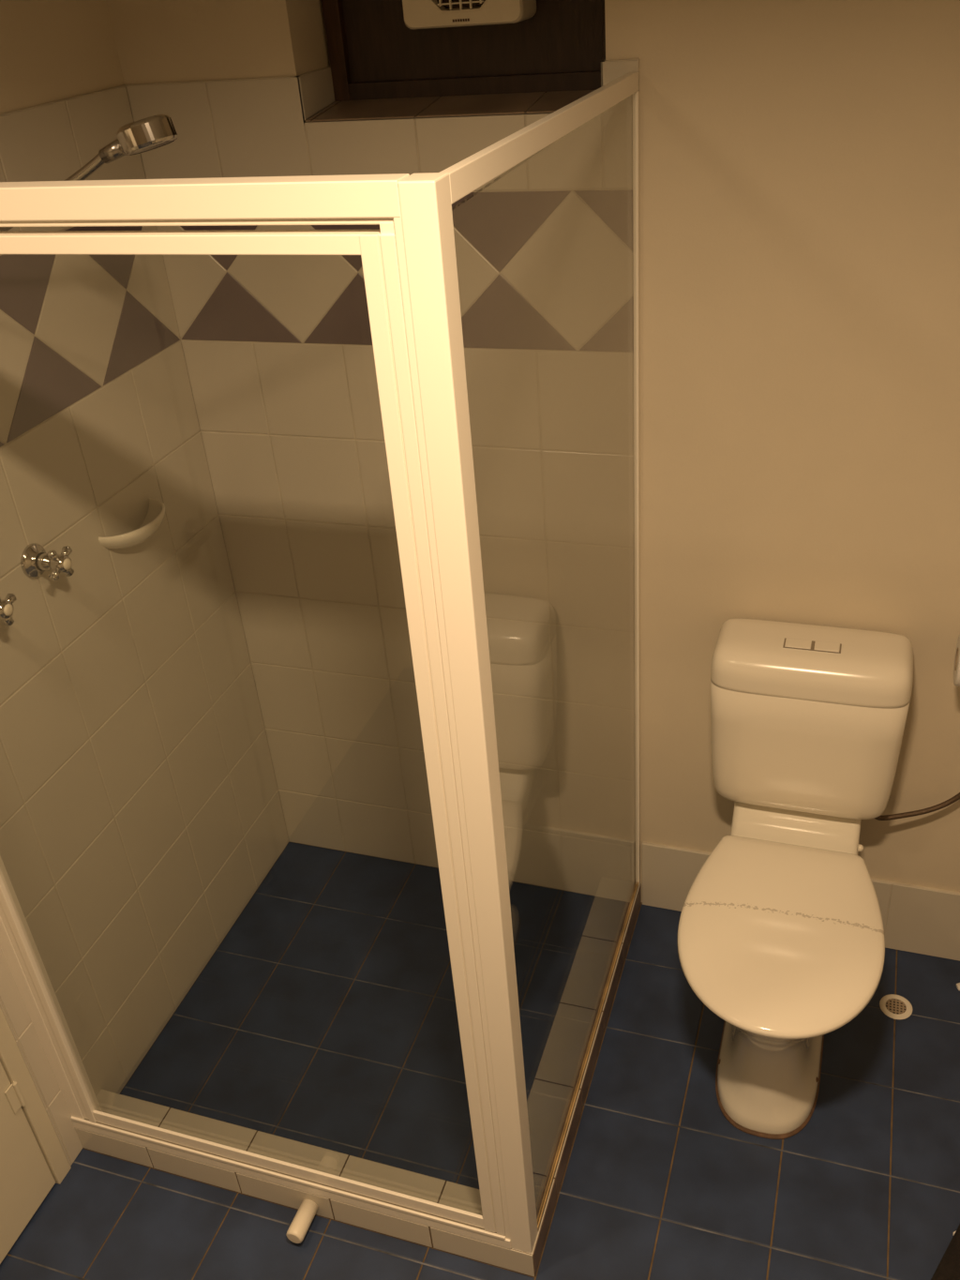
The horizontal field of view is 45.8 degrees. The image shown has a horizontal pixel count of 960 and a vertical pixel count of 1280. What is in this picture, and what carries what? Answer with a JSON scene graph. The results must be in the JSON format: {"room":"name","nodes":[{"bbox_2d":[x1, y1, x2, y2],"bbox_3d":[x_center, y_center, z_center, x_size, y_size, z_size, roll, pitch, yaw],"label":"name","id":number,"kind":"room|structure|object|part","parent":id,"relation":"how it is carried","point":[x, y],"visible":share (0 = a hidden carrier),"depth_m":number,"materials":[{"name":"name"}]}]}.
{"room":"bathroom","nodes":[
{"label":"bathroom","id":0,"kind":"room"},
{"bbox_2d":[0,0,288,1165],"bbox_3d":[-1.130,0.248,1.409,0.202,2.470,2.756,6,34,18],"label":"wall","id":1,"kind":"structure","parent":0,"point":[142,813],"depth_m":2.22,"materials":[{"name":"beige tile"}]},
{"bbox_2d":[0,593,16,626],"bbox_3d":[-0.803,-0.053,1.869,0.076,0.068,0.068,6,34,18],"label":"tap","id":2,"kind":"object","parent":1,"relation":"attached to","point":[6,605],"visible":1,"depth_m":1.86,"materials":[{"name":"silver metal"}]},
{"bbox_2d":[0,1061,55,1264],"bbox_3d":[-1.028,0.407,1.422,0.100,2.057,0.794,6,34,18],"label":"door","id":3,"kind":"structure","parent":1,"relation":"in","point":[26,1179],"depth_m":2.14,"materials":[{"name":"beige paint"}]},
{"bbox_2d":[0,1006,71,1184],"bbox_3d":[-1.136,0.378,1.430,0.204,2.130,0.858,6,34,18],"label":"trim","id":4,"kind":"structure","parent":1,"relation":"attached to","point":[11,1059],"depth_m":2.16,"materials":[{"name":"beige paint"}]},
{"bbox_2d":[20,542,74,581],"bbox_3d":[-0.753,-0.136,1.996,0.076,0.064,0.064,6,34,18],"label":"tap","id":5,"kind":"object","parent":1,"relation":"attached to","point":[35,560],"visible":1,"depth_m":1.99,"materials":[{"name":"silver metal"}]},
{"bbox_3d":[-0.734,-0.134,1.990,0.028,0.064,0.064,6,34,18],"label":"cross handle","id":6,"kind":"part","parent":5,"relation":"part of","materials":[{"name":"silver metal"}]},
{"bbox_2d":[0,114,177,231],"bbox_3d":[-0.619,-0.582,1.567,0.502,0.245,0.074,6,34,18],"label":"shower","id":7,"kind":"object","parent":1,"relation":"attached to","point":[156,131],"visible":0.81,"depth_m":1.43,"materials":[{"name":"silver metal"}]},
{"bbox_3d":[-0.664,-0.582,1.584,0.404,0.186,0.013,6,34,18],"label":"arm","id":8,"kind":"part","parent":7,"relation":"part of","materials":[{"name":"silver metal"}]},
{"bbox_2d":[98,497,165,549],"bbox_3d":[-0.665,-0.218,2.248,0.072,0.052,0.184,6,34,18],"label":"soap dish","id":9,"kind":"object","parent":1,"relation":"attached to","point":[156,514],"visible":1,"depth_m":2.21,"materials":[{"name":"beige ceramic"}]},
{"bbox_2d":[0,841,959,1279],"bbox_3d":[0.106,1.440,1.642,2.650,0.081,2.856,6,34,18],"label":"floor","id":10,"kind":"structure","parent":0,"point":[325,1016],"depth_m":2.32,"materials":[{"name":"blue tile"}]},
{"bbox_2d":[286,1199,318,1243],"bbox_3d":[-0.334,1.090,2.132,0.035,0.034,0.070,6,34,18],"label":"pipe stub","id":11,"kind":"object","parent":10,"relation":"on","point":[300,1225],"visible":1,"depth_m":2.12,"materials":[{"name":"beige plastic"}]},
{"bbox_2d":[75,876,640,1276],"bbox_3d":[-0.213,0.817,2.549,0.966,0.070,0.952,6,34,18],"label":"shower curb","id":12,"kind":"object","parent":10,"relation":"on","point":[550,1092],"depth_m":2.25,"materials":[{"name":"beige tile"}]},
{"bbox_2d":[0,71,640,1252],"bbox_3d":[-0.283,0.029,2.061,0.964,1.790,0.952,6,34,18],"label":"shower frame","id":13,"kind":"object","parent":12,"relation":"on","point":[410,269],"visible":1,"depth_m":1.35,"materials":[{"name":"beige metal"}]},
{"bbox_3d":[-0.510,-0.476,1.244,0.924,0.042,0.034,6,34,18],"label":"rail","id":14,"kind":"part","parent":13,"relation":"part of","materials":[{"name":"beige metal"}]},
{"bbox_3d":[-0.435,0.276,1.702,0.886,1.708,0.024,6,34,18],"label":"shower door","id":15,"kind":"part","parent":13,"relation":"part of","materials":[{"name":"clear glass"}]},
{"bbox_3d":[0.008,0.313,1.562,0.048,1.789,0.042,6,34,18],"label":"corner post","id":16,"kind":"part","parent":13,"relation":"part of","materials":[{"name":"beige metal"}]},
{"bbox_3d":[0.107,-0.672,1.475,0.014,0.041,0.909,6,34,18],"label":"rail","id":17,"kind":"part","parent":13,"relation":"part of","materials":[{"name":"beige metal"}]},
{"bbox_2d":[677,617,913,1139],"bbox_3d":[0.590,0.498,2.201,0.373,0.856,0.666,6,34,18],"label":"toilet","id":18,"kind":"object","parent":10,"relation":"on","point":[781,937],"visible":1,"depth_m":2.18,"materials":[{"name":"beige ceramic"}]},
{"bbox_3d":[0.561,0.544,2.127,0.373,0.025,0.483,6,34,18],"label":"seat lid","id":19,"kind":"part","parent":18,"relation":"part of","materials":[{"name":"plastic"}]},
{"bbox_3d":[0.563,0.560,2.138,0.364,0.014,0.460,6,34,18],"label":"seat","id":20,"kind":"part","parent":18,"relation":"part of","materials":[{"name":"beige plastic"}]},
{"bbox_3d":[0.640,0.040,2.197,0.372,0.077,0.163,6,34,18],"label":"cistern lid","id":21,"kind":"part","parent":18,"relation":"part of","materials":[{"name":"white ceramic"}]},
{"bbox_3d":[0.635,0.013,2.172,0.106,0.007,0.034,6,34,18],"label":"flush plate","id":22,"kind":"part","parent":18,"relation":"part of","materials":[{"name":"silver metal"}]},
{"bbox_2d":[879,993,912,1019],"bbox_3d":[0.907,0.800,2.481,0.068,0.004,0.068,6,34,18],"label":"floor drain","id":23,"kind":"object","parent":10,"relation":"on","point":[895,1006],"visible":1,"depth_m":2.48,"materials":[{"name":"beige plastic"}]},
{"bbox_2d":[931,1223,959,1279],"bbox_3d":[1.011,1.161,1.868,0.500,0.018,0.760,21,40,36],"label":"bath mat","id":24,"kind":"object","parent":10,"relation":"on","point":[948,1268],"visible":1,"depth_m":1.99,"materials":[{"name":"fabric"}]},
{"bbox_2d":[105,0,959,902],"bbox_3d":[0.552,-0.410,2.231,2.650,2.470,0.302,6,34,18],"label":"wall","id":25,"kind":"structure","parent":0,"point":[800,159],"depth_m":2.14,"materials":[{"name":"beige paint"}]},
{"bbox_2d":[321,0,605,101],"bbox_3d":[-0.022,-1.167,1.978,0.546,0.396,0.055,6,34,18],"label":"window","id":26,"kind":"structure","parent":25,"relation":"in","point":[373,54],"depth_m":2.04,"materials":[{"name":"black glass"}]},
{"bbox_2d":[402,0,536,29],"bbox_3d":[-0.025,-1.157,1.912,0.214,0.214,0.095,6,34,18],"label":"fan","id":27,"kind":"object","parent":26,"relation":"attached to","point":[417,14],"visible":1,"depth_m":1.93,"materials":[{"name":"white plastic"}]},
{"bbox_2d":[437,0,484,10],"bbox_3d":[-0.038,-1.134,1.878,0.166,0.166,0.005,6,34,18],"label":"grille","id":28,"kind":"object","parent":27,"relation":"attached to","point":[452,5],"depth_m":1.92,"materials":[{"name":"beige plastic"}]},
{"bbox_3d":[-0.033,-1.143,1.891,0.168,0.168,0.003,6,34,18],"label":"plate","id":29,"kind":"part","parent":27,"relation":"part of","materials":[{"name":"white plastic"}]},
{"bbox_2d":[642,842,959,961],"bbox_3d":[1.046,0.637,2.538,1.381,0.199,0.010,6,34,18],"label":"baseboard","id":30,"kind":"structure","parent":25,"relation":"attached to","point":[917,919],"depth_m":2.58,"materials":[{"name":"beige tile"}]},
{"bbox_2d":[874,792,959,820],"bbox_3d":[0.926,0.278,2.304,0.246,0.220,0.061,2,32,11],"label":"hose","id":31,"kind":"object","parent":25,"relation":"attached to","point":[956,797],"visible":0.73,"depth_m":2.35,"materials":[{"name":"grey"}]},
{"bbox_3d":[0.975,0.022,2.107,0.147,0.044,0.097,6,34,18],"label":"toilet roll holder","id":32,"kind":"object","parent":25,"relation":"attached to","visible":0},
{"bbox_2d":[953,633,959,686],"bbox_3d":[0.933,0.041,2.083,0.112,0.100,0.100,6,34,18],"label":"toilet roll","id":33,"kind":"object","parent":32,"relation":"on","point":[956,667],"visible":1,"depth_m":2.08,"materials":[{"name":"white paper"}]}
]}

